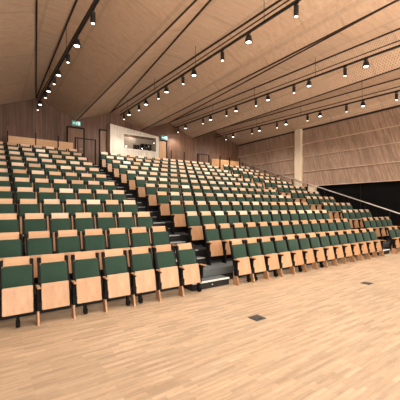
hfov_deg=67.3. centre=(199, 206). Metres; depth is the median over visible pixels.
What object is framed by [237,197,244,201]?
backrest cushion
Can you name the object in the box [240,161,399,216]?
handrail
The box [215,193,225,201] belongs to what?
seat
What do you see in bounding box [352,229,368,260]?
seat
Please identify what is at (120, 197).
backrest cushion
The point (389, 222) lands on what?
backrest cushion
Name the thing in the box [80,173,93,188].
seat
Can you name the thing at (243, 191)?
seat
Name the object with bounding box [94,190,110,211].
seat
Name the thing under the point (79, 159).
seat
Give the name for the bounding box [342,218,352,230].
seat
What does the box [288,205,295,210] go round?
backrest cushion
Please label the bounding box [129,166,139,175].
seat
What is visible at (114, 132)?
wall
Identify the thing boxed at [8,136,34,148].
board
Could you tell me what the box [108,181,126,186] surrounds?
platform
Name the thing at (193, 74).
track spotlight
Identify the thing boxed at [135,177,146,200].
seat
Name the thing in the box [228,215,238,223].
backrest cushion
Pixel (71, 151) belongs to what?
seat
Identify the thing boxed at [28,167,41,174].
backrest cushion
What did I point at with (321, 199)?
seat
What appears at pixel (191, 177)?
seat
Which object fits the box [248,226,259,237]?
backrest cushion
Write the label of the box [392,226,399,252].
seat
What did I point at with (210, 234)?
backrest cushion
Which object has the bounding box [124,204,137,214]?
backrest cushion
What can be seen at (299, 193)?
seat
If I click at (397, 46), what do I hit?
track
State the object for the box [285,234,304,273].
seat
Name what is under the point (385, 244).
aisle tread
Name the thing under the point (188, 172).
seat
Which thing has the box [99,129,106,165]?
door
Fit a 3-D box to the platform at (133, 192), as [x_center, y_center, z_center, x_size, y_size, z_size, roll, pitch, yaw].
[-2.461,-0.538,13.466,18.960,0.500,1.011,0,0,-35]
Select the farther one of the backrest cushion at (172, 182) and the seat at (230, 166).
the seat at (230, 166)
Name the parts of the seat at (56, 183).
backrest panel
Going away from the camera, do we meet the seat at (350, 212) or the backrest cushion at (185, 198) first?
the backrest cushion at (185, 198)
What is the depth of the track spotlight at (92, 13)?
6.61 m
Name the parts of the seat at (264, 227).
backrest panel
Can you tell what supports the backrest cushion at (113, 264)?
on the seat at (116, 281)
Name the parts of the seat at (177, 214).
frame, backrest panel, seat panel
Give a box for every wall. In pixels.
[0,98,238,166]
[107,124,158,158]
[238,107,399,237]
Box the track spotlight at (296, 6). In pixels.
[293,1,298,17]
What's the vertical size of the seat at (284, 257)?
1.009 m
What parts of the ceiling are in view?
perforated panel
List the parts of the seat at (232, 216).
backrest panel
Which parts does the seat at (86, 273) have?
plate, leg, frame, backrest panel, seat panel, frame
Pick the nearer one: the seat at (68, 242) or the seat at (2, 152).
the seat at (68, 242)
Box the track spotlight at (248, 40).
[245,32,252,44]
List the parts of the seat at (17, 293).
frame, backrest panel, seat panel, frame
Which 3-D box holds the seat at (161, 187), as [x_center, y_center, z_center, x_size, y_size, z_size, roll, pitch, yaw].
[-1.297,-0.322,10.989,0.499,1.009,0.452,0,0,-35]
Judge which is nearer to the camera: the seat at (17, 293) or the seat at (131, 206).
the seat at (17, 293)
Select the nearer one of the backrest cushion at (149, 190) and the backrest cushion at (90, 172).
the backrest cushion at (149, 190)
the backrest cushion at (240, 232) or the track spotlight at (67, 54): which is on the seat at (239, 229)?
the backrest cushion at (240, 232)
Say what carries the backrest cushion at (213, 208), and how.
on the seat at (213, 205)
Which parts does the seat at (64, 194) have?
backrest panel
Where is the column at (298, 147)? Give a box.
[294,129,302,186]
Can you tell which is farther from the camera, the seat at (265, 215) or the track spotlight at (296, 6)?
the seat at (265, 215)
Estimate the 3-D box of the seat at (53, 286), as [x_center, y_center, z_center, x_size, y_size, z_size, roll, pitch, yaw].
[-2.343,1.295,4.796,0.499,1.009,0.452,0,0,-35]
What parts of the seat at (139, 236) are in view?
frame, backrest panel, frame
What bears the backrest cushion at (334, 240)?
on the seat at (332, 236)
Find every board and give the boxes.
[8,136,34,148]
[36,139,57,150]
[59,141,72,151]
[212,159,218,166]
[221,160,228,169]
[230,161,238,165]
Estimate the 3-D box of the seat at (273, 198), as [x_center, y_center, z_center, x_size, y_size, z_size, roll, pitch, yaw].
[3.324,0.001,13.099,0.499,1.009,0.452,0,0,-35]
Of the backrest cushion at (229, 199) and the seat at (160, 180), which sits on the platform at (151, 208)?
the seat at (160, 180)
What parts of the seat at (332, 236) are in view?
leg, seat panel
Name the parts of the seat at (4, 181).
backrest panel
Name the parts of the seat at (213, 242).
frame, plate, leg, backrest panel, seat panel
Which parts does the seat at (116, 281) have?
plate, frame, leg, backrest panel, seat panel, frame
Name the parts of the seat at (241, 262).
frame, plate, leg, backrest panel, seat panel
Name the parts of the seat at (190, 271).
frame, plate, leg, backrest panel, seat panel, frame, plate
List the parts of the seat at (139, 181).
seat panel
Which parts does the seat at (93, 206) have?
backrest panel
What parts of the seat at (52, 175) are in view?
backrest panel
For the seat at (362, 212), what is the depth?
13.98 m
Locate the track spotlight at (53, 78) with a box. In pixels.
[52,75,55,84]
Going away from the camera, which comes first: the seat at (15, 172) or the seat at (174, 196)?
the seat at (15, 172)
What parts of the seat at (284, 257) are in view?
frame, backrest panel, leg, plate, seat panel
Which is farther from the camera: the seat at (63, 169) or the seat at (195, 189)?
the seat at (195, 189)
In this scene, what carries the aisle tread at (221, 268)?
on the platform at (230, 275)
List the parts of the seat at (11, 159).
backrest panel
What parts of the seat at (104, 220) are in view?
frame, backrest panel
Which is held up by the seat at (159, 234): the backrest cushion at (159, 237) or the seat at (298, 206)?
the backrest cushion at (159, 237)
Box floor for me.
[0,249,399,399]
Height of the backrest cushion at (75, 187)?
0.339 m
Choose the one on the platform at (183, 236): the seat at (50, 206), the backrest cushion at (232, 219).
the seat at (50, 206)
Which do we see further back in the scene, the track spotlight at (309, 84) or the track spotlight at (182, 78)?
the track spotlight at (309, 84)
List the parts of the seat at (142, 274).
frame, plate, leg, backrest panel, seat panel, frame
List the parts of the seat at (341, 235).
leg, seat panel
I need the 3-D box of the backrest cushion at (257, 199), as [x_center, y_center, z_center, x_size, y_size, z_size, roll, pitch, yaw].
[2.473,-0.214,12.616,0.396,0.339,0.133,0,0,-35]
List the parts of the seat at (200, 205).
backrest panel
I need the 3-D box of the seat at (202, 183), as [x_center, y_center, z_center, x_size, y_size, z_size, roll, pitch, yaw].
[0.246,-0.646,13.152,0.499,1.009,0.452,0,0,-35]
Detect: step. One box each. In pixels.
[151,241,184,245]
[176,256,204,266]
[184,275,229,290]
[369,249,389,255]
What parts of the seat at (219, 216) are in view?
backrest panel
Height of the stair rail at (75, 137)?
1.368 m
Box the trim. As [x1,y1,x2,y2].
[238,105,399,145]
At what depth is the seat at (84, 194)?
8.63 m
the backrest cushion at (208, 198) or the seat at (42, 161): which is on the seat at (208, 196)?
the backrest cushion at (208, 198)
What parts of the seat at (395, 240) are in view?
frame, seat panel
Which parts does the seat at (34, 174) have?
backrest panel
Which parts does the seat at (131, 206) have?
backrest panel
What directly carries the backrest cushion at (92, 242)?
on the seat at (94, 239)
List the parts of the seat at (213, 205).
backrest panel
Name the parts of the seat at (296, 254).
frame, backrest panel, leg, seat panel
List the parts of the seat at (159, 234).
frame, backrest panel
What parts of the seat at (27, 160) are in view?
backrest panel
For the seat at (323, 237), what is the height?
1.009 m
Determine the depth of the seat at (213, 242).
7.74 m
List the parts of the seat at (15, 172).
frame, backrest panel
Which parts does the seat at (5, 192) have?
backrest panel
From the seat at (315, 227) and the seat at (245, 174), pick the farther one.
the seat at (245, 174)
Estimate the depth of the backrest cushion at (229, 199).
11.74 m
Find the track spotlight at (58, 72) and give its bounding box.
[55,67,61,76]
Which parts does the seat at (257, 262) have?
frame, backrest panel, plate, leg, seat panel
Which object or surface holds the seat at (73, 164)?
on the platform at (133, 192)
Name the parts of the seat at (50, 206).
backrest panel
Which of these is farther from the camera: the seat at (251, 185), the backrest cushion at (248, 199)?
the seat at (251, 185)
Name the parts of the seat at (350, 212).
seat panel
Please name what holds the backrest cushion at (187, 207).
on the seat at (187, 205)
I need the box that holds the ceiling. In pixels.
[0,0,399,144]
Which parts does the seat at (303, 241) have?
frame, backrest panel, leg, seat panel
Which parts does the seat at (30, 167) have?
backrest panel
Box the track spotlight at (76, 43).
[72,36,80,47]
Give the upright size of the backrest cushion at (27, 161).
0.339 m
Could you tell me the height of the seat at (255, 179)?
1.009 m
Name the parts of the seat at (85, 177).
backrest panel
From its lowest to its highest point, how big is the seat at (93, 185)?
1.009 m
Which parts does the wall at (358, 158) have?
slatted panel, slatted panel, slatted panel, slatted panel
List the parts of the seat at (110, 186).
backrest panel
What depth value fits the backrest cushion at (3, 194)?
7.53 m
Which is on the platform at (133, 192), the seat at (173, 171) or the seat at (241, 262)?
the seat at (173, 171)
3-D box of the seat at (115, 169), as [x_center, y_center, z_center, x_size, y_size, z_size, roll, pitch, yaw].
[-3.756,-1.616,13.658,0.499,1.009,0.452,0,0,-35]
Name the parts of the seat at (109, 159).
seat panel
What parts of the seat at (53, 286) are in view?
plate, leg, frame, backrest panel, seat panel, frame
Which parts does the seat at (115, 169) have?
seat panel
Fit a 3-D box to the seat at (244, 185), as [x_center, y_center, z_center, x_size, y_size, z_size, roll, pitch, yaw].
[2.300,-0.646,14.576,0.499,1.009,0.452,0,0,-35]
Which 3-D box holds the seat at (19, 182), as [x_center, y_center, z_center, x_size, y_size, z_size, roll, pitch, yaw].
[-4.995,-0.322,8.425,0.499,1.009,0.452,0,0,-35]
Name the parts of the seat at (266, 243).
frame, backrest panel, plate, leg, seat panel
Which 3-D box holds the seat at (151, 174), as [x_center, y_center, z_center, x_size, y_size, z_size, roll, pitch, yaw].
[-1.910,-0.969,12.751,0.499,1.009,0.452,0,0,-35]
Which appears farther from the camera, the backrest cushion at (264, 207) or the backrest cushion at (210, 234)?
the backrest cushion at (264, 207)
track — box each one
[36,0,99,104]
[120,0,300,115]
[174,40,399,127]
[215,86,399,137]
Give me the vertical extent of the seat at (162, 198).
1.009 m
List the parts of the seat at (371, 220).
seat panel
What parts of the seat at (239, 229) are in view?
frame, backrest panel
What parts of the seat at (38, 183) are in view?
backrest panel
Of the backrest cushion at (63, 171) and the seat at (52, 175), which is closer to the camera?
the seat at (52, 175)
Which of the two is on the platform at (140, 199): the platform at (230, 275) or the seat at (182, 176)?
the seat at (182, 176)
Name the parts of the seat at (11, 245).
backrest panel, frame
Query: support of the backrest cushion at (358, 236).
on the seat at (357, 233)
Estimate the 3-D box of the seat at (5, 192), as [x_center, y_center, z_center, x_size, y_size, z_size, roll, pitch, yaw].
[-4.894,0.001,7.402,0.499,1.009,0.452,0,0,-35]
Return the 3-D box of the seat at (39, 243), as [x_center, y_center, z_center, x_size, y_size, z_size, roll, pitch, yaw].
[-2.934,0.972,5.479,0.499,1.009,0.452,0,0,-35]
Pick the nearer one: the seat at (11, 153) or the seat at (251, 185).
the seat at (11, 153)
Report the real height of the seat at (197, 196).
1.009 m
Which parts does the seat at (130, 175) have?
seat panel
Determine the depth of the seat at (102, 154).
15.08 m
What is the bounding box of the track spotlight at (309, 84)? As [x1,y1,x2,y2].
[306,79,311,86]
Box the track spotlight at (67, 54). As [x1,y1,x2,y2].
[66,51,69,62]
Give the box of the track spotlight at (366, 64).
[362,58,369,67]
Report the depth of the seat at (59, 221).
6.59 m
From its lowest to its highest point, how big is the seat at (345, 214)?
1.009 m
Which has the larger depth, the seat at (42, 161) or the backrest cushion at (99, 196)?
the seat at (42, 161)
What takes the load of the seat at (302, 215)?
on the platform at (201, 252)
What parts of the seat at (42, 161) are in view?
backrest panel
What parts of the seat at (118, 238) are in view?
frame, backrest panel, seat panel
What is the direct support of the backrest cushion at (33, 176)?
on the seat at (34, 174)
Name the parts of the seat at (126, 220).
frame, backrest panel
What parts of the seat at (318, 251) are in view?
frame, leg, seat panel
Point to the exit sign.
(76, 123)
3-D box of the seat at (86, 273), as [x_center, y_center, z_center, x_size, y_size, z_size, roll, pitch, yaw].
[-1.923,1.295,5.087,0.499,1.009,0.452,0,0,-35]
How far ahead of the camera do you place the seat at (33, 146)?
13.55 m
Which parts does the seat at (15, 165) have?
backrest panel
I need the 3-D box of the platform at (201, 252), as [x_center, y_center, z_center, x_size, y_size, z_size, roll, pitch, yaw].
[0.612,1.403,9.034,18.960,0.500,1.011,0,0,-35]
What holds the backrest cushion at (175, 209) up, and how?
on the seat at (177, 214)
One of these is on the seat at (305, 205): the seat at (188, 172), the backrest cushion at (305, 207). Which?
the backrest cushion at (305, 207)
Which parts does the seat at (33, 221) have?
frame, backrest panel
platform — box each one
[0,238,396,320]
[13,194,145,202]
[16,203,157,212]
[20,221,184,239]
[23,227,362,255]
[34,236,382,282]
[108,175,118,180]
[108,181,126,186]
[117,187,135,194]
[149,211,170,220]
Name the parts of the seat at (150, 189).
seat panel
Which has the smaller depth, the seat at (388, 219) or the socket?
the socket
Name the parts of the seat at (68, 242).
frame, backrest panel, seat panel, frame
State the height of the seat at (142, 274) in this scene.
1.009 m
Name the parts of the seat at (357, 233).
leg, seat panel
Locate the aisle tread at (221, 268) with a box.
[203,261,233,276]
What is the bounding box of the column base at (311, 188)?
[308,186,316,191]
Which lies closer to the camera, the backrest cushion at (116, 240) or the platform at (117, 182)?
the backrest cushion at (116, 240)
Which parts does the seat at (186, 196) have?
backrest panel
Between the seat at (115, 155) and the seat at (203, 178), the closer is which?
the seat at (203, 178)
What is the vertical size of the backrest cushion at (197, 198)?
0.339 m
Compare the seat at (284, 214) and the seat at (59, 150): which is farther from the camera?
the seat at (59, 150)
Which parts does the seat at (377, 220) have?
seat panel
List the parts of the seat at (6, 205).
backrest panel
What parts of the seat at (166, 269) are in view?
frame, plate, leg, backrest panel, seat panel, frame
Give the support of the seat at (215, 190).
on the platform at (154, 213)
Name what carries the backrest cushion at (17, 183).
on the seat at (19, 182)
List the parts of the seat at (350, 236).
leg, seat panel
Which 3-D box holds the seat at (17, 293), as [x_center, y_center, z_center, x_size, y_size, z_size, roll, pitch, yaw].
[-2.764,1.295,4.504,0.499,1.009,0.452,0,0,-35]
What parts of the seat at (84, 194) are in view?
backrest panel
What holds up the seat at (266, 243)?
on the floor
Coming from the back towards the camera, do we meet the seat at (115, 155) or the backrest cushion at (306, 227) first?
the seat at (115, 155)
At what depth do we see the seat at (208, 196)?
11.20 m
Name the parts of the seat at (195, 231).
frame, backrest panel, seat panel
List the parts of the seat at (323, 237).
frame, seat panel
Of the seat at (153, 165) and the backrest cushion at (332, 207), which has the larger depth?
the seat at (153, 165)
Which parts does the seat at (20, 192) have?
frame, backrest panel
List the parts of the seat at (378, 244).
seat panel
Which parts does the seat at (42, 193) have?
backrest panel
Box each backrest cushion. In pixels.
[0,172,8,176]
[0,181,9,186]
[0,191,11,198]
[0,204,13,213]
[0,219,18,232]
[0,239,20,257]
[2,264,31,288]
[8,154,20,156]
[10,159,22,165]
[11,165,24,169]
[13,173,27,181]
[14,181,30,189]
[17,192,33,199]
[19,204,38,216]
[24,155,34,161]
[24,219,45,234]
[26,160,37,167]
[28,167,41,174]
[28,237,51,255]
[31,174,44,182]
[35,182,49,191]
[39,192,54,202]
[40,261,67,283]
[41,162,52,168]
[43,204,61,215]
[45,168,56,175]
[49,175,61,182]
[51,218,70,232]
[54,183,67,192]
[56,163,66,169]
[57,236,79,253]
[59,193,74,202]
[60,169,71,176]
[65,176,77,183]
[66,204,82,215]
[70,164,80,170]
[71,184,84,192]
[74,258,98,280]
[75,170,86,176]
[75,218,93,230]
[78,193,92,202]
[81,176,92,184]
[83,165,93,171]
[85,235,104,250]
[86,204,101,214]
[88,184,100,192]
[89,171,99,177]
[96,177,107,184]
[96,193,109,202]
[98,217,114,229]
[104,185,115,193]
[104,255,126,276]
[106,204,120,214]
[107,158,114,163]
[109,233,128,248]
[113,163,120,168]
[113,194,125,202]
[118,217,134,228]
[120,168,128,173]
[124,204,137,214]
[127,173,136,179]
[132,232,149,246]
[132,253,152,272]
[136,179,145,186]
[138,217,152,227]
[139,174,147,180]
[146,187,156,194]
[148,180,157,184]
[153,231,168,245]
[156,251,174,268]
[158,195,168,203]
[159,187,168,192]
[171,181,179,186]
[171,188,180,192]
[171,195,181,201]
[171,205,182,214]
[178,249,195,265]
[182,188,190,191]
[183,196,193,201]
[185,205,195,210]
[187,216,199,226]
[193,189,201,192]
[195,196,204,201]
[198,205,208,213]
[202,215,213,225]
[203,189,211,195]
[205,229,218,241]
[206,196,215,201]
[210,205,219,211]
[215,215,226,224]
[217,196,225,201]
[221,228,233,239]
[222,205,231,212]
[223,190,230,196]
[227,197,235,201]
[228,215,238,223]
[232,190,238,195]
[232,244,246,258]
[233,205,241,211]
[235,227,246,238]
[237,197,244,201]
[240,214,249,223]
[243,205,251,211]
[246,197,253,202]
[247,243,260,256]
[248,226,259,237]
[251,214,260,222]
[253,205,261,211]
[255,197,262,202]
[260,226,271,236]
[262,205,270,210]
[262,214,271,222]
[262,241,274,254]
[271,205,278,210]
[272,214,280,221]
[272,225,282,235]
[275,240,287,252]
[280,205,287,210]
[282,214,290,221]
[283,225,292,234]
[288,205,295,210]
[288,239,298,251]
[291,213,298,220]
[293,224,302,233]
[296,205,302,209]
[299,213,307,220]
[299,238,309,249]
[303,205,309,210]
[303,224,311,233]
[307,213,314,220]
[310,237,320,248]
[312,223,320,232]
[315,213,322,220]
[320,223,328,231]
[320,236,329,246]
[323,213,329,219]
[324,205,329,211]
[329,222,336,230]
[330,205,335,211]
[330,235,338,245]
[336,222,343,230]
[339,234,347,244]
[343,212,349,218]
[344,222,350,229]
[347,233,355,243]
[349,212,355,218]
[355,212,360,218]
[355,233,363,242]
[362,232,370,241]
[364,221,370,228]
[370,220,375,227]
[370,231,377,240]
[376,220,381,226]
[381,220,386,226]
[387,219,392,225]
[389,230,395,237]
[395,229,399,236]
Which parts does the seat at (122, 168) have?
seat panel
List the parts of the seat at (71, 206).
backrest panel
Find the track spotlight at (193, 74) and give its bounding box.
[191,68,196,76]
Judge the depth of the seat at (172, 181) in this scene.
12.41 m
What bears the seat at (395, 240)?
on the floor
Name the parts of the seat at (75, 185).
backrest panel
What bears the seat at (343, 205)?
on the platform at (183, 236)
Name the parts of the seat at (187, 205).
backrest panel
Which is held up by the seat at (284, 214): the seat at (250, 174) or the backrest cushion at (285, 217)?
the backrest cushion at (285, 217)
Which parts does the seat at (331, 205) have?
seat panel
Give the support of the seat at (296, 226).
on the platform at (230, 275)
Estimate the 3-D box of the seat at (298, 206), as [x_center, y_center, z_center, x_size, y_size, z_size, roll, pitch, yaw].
[4.247,0.325,12.646,0.499,1.009,0.452,0,0,-35]
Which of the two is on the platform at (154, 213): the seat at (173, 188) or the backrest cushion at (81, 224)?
the seat at (173, 188)
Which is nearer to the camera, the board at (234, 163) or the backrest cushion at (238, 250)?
the backrest cushion at (238, 250)
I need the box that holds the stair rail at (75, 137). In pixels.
[75,137,95,164]
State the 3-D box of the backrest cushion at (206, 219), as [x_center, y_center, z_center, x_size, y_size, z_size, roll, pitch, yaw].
[0.235,0.433,8.877,0.396,0.339,0.133,0,0,-35]
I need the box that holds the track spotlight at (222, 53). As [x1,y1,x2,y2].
[221,49,223,60]
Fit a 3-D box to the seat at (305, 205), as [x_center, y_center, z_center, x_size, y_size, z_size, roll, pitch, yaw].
[4.679,0.325,12.944,0.548,1.009,0.452,0,0,-35]
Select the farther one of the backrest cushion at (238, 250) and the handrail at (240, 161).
the handrail at (240, 161)
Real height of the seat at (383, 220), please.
1.009 m
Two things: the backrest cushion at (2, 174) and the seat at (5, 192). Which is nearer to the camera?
the seat at (5, 192)
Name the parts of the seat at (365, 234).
leg, seat panel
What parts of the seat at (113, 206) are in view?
backrest panel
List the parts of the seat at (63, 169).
backrest panel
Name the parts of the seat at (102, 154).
seat panel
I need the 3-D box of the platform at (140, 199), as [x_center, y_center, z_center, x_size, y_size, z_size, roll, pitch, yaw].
[-1.949,-0.214,12.727,18.960,0.500,1.011,0,0,-35]
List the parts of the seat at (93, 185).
backrest panel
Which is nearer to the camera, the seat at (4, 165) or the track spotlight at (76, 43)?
the track spotlight at (76, 43)
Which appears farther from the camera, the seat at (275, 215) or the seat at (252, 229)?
the seat at (275, 215)
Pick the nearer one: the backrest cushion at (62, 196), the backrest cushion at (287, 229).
the backrest cushion at (62, 196)
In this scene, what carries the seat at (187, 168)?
on the platform at (117, 182)
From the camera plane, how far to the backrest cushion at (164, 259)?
6.02 m
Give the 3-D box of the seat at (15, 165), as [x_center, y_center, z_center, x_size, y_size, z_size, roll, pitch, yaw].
[-6.019,-0.969,9.902,0.499,1.009,0.452,0,0,-35]
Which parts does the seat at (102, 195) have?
backrest panel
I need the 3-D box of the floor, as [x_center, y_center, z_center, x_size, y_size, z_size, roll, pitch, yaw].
[1.018,1.900,8.615,19.790,0.200,21.600,0,0,-35]
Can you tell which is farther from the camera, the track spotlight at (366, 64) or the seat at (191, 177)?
the seat at (191, 177)
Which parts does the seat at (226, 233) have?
frame, leg, backrest panel, seat panel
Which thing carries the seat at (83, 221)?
on the platform at (201, 252)
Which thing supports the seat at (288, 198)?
on the platform at (167, 223)
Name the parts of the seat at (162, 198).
frame, seat panel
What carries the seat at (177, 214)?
on the platform at (183, 236)
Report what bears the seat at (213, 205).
on the platform at (183, 236)
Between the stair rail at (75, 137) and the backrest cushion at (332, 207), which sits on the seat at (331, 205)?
the backrest cushion at (332, 207)
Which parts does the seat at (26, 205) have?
frame, seat panel, backrest panel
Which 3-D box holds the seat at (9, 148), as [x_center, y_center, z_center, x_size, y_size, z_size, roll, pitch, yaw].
[-7.555,-1.940,12.118,0.499,1.009,0.452,0,0,-35]
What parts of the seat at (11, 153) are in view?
backrest panel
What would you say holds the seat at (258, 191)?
on the platform at (154, 213)
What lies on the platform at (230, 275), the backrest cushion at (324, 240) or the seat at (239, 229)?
the seat at (239, 229)
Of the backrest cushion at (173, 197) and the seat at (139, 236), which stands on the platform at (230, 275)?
the seat at (139, 236)
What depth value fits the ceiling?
10.48 m
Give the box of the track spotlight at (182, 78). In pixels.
[181,75,184,84]
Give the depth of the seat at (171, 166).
15.51 m
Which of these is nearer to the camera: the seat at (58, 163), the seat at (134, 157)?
the seat at (58, 163)
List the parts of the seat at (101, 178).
backrest panel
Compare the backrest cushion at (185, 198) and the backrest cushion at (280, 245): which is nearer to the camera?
the backrest cushion at (280, 245)
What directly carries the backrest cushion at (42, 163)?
on the seat at (42, 161)
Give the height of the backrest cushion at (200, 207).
0.339 m
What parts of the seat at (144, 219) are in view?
frame, backrest panel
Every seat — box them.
[0,150,5,155]
[0,155,6,162]
[0,161,7,168]
[0,168,9,181]
[0,177,10,186]
[0,186,12,198]
[0,199,14,213]
[0,213,19,233]
[0,232,22,268]
[0,256,35,327]
[5,142,17,150]
[6,146,19,156]
[7,151,20,165]
[8,156,23,172]
[10,162,25,177]
[11,169,28,191]
[13,177,31,204]
[15,187,34,214]
[17,199,39,233]
[19,144,30,151]
[21,148,33,160]
[22,152,35,166]
[22,213,46,253]
[25,157,38,170]
[25,231,53,277]
[27,163,41,178]
[30,170,45,186]
[32,145,43,154]
[33,178,50,198]
[34,149,46,157]
[36,253,71,325]
[37,154,49,163]
[37,188,55,212]
[40,159,53,170]
[41,199,62,230]
[43,165,57,178]
[45,146,55,153]
[47,171,62,187]
[48,150,58,158]
[48,213,71,250]
[51,155,62,164]
[52,179,68,198]
[55,160,67,171]
[55,230,81,273]
[56,147,66,154]
[57,188,75,212]
[59,166,72,179]
[60,151,70,159]
[64,156,75,165]
[64,172,78,188]
[64,199,83,229]
[68,149,77,155]
[69,161,80,172]
[70,180,85,198]
[71,251,103,318]
[72,153,82,160]
[73,213,94,248]
[74,167,86,179]
[76,189,93,212]
[77,157,87,166]
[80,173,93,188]
[82,162,93,173]
[82,229,106,269]
[84,200,102,228]
[86,181,101,199]
[88,168,100,180]
[94,174,107,189]
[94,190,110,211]
[95,212,115,246]
[100,152,108,169]
[101,248,131,311]
[102,181,116,199]
[104,200,121,227]
[105,156,114,174]
[107,228,129,266]
[110,153,118,159]
[111,160,121,180]
[111,190,126,211]
[116,157,124,160]
[116,212,135,244]
[118,165,128,186]
[119,154,127,160]
[122,161,131,170]
[122,200,138,226]
[125,158,134,165]
[126,170,137,193]
[128,155,136,160]
[128,246,157,306]
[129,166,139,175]
[129,227,153,263]
[132,162,141,166]
[135,159,143,162]
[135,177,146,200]
[135,212,153,243]
[138,171,148,180]
[140,167,149,175]
[142,163,151,171]
[144,160,152,166]
[144,183,156,211]
[147,177,157,190]
[149,172,158,183]
[150,168,159,177]
[150,226,176,272]
[152,164,160,168]
[153,160,160,166]
[153,244,180,301]
[156,191,170,221]
[157,184,169,199]
[158,178,169,191]
[159,173,169,184]
[160,168,169,178]
[161,161,169,168]
[161,164,169,172]
[169,165,178,173]
[169,169,179,180]
[169,173,180,187]
[169,179,181,194]
[169,185,182,202]
[169,192,183,210]
[169,201,186,233]
[175,243,205,296]
[178,166,185,170]
[178,170,186,174]
[179,174,188,179]
[180,179,189,185]
[180,185,191,192]
[181,192,193,201]
[183,201,197,232]
[185,211,204,242]
[186,167,193,170]
[187,171,195,178]
[188,175,197,181]
[190,180,199,189]
[191,186,202,196]
[193,193,204,208]
[195,171,203,179]
[196,201,208,220]
[197,175,205,183]
[199,180,208,186]
[200,211,215,246]
[202,186,211,200]
[203,224,223,265]
[205,193,215,206]
[206,176,213,183]
[208,201,220,216]
[209,181,217,188]
[211,172,218,176]
[212,187,221,196]
[213,211,226,235]
[214,177,221,184]
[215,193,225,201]
[217,181,225,191]
[218,223,234,262]
[220,201,231,217]
[221,187,230,196]
[222,177,229,181]
[223,164,230,173]
[225,194,235,201]
[226,182,234,191]
[226,211,239,227]
[229,165,234,174]
[229,239,251,285]
[230,178,237,182]
[230,187,239,197]
[231,201,242,211]
[232,168,239,174]
[232,223,247,239]
[234,182,241,187]
[235,194,245,201]
[237,178,244,182]
[238,168,243,178]
[238,211,250,223]
[239,188,247,196]
[241,202,252,211]
[242,172,249,179]
[242,183,249,188]
[244,194,253,202]
[245,222,259,242]
[245,237,266,282]
[247,188,255,194]
[248,172,253,183]
[249,183,256,188]
[249,211,261,223]
[251,202,261,211]
[252,176,260,183]
[253,194,262,202]
[255,189,263,194]
[256,184,263,189]
[258,222,272,237]
[259,176,264,188]
[259,236,280,279]
[260,211,271,222]
[261,202,270,210]
[262,195,270,202]
[263,189,270,195]
[264,180,271,189]
[270,181,277,192]
[270,189,277,195]
[270,195,278,202]
[270,202,279,210]
[270,210,281,221]
[270,221,284,236]
[272,235,292,276]
[276,185,284,196]
[278,195,285,202]
[278,202,287,210]
[280,210,290,221]
[280,221,294,235]
[283,185,290,195]
[285,195,292,202]
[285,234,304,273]
[286,202,295,210]
[289,210,299,221]
[290,190,299,202]
[291,220,302,234]
[294,202,302,210]
[296,233,315,271]
[297,191,305,202]
[297,210,307,220]
[300,220,312,234]
[302,202,309,210]
[303,191,308,198]
[305,196,315,210]
[306,210,315,220]
[307,233,325,269]
[310,220,320,233]
[312,196,321,210]
[313,210,322,220]
[318,197,324,209]
[318,232,335,267]
[319,219,328,232]
[321,210,329,219]
[322,203,333,219]
[324,197,330,202]
[326,219,336,231]
[327,231,344,265]
[329,197,335,202]
[329,203,339,218]
[334,219,344,230]
[335,203,342,219]
[336,230,352,263]
[341,203,347,209]
[341,210,353,227]
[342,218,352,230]
[345,230,360,261]
[346,203,352,209]
[348,210,359,228]
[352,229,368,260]
[354,210,363,229]
[359,209,366,228]
[360,228,375,258]
[362,218,370,228]
[364,209,371,217]
[367,228,385,257]
[368,217,380,236]
[374,217,386,239]
[379,217,388,240]
[385,217,399,239]
[387,226,399,253]
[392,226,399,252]
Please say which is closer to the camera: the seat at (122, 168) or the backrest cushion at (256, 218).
the backrest cushion at (256, 218)
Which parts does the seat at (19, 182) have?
frame, backrest panel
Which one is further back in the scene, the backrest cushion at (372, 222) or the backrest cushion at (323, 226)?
the backrest cushion at (372, 222)
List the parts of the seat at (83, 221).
frame, seat panel, backrest panel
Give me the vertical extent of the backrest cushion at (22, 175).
0.339 m
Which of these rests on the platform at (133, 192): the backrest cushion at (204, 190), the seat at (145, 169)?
the seat at (145, 169)
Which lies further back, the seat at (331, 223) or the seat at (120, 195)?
the seat at (331, 223)
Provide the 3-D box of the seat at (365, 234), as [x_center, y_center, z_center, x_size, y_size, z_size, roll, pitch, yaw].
[5.899,1.295,10.510,0.499,1.009,0.452,0,0,-35]
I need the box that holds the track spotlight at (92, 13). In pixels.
[90,8,95,24]
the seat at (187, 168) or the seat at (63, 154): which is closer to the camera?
the seat at (63, 154)
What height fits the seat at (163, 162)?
1.009 m
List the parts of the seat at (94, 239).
frame, backrest panel, seat panel, frame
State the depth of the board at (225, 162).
20.41 m
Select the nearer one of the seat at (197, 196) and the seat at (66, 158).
the seat at (197, 196)
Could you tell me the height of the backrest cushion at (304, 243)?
0.339 m
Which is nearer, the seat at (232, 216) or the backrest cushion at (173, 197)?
the seat at (232, 216)
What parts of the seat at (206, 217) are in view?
backrest panel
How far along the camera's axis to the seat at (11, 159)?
10.74 m
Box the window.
[123,133,156,152]
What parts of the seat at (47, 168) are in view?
backrest panel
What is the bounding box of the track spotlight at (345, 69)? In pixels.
[343,66,346,76]
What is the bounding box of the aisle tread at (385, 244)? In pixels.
[383,242,389,247]
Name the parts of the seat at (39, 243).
frame, seat panel, backrest panel, frame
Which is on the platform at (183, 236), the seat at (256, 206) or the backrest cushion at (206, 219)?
the seat at (256, 206)
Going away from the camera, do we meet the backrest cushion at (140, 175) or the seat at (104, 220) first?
the seat at (104, 220)
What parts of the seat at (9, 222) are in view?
backrest panel, frame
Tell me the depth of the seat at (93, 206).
7.88 m
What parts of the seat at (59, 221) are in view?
frame, seat panel, backrest panel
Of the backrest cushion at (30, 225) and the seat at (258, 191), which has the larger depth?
the seat at (258, 191)
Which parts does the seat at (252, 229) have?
backrest panel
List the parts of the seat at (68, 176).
backrest panel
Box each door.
[67,126,84,157]
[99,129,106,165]
[159,140,166,158]
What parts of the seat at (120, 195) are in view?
backrest panel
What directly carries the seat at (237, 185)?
on the platform at (151, 208)

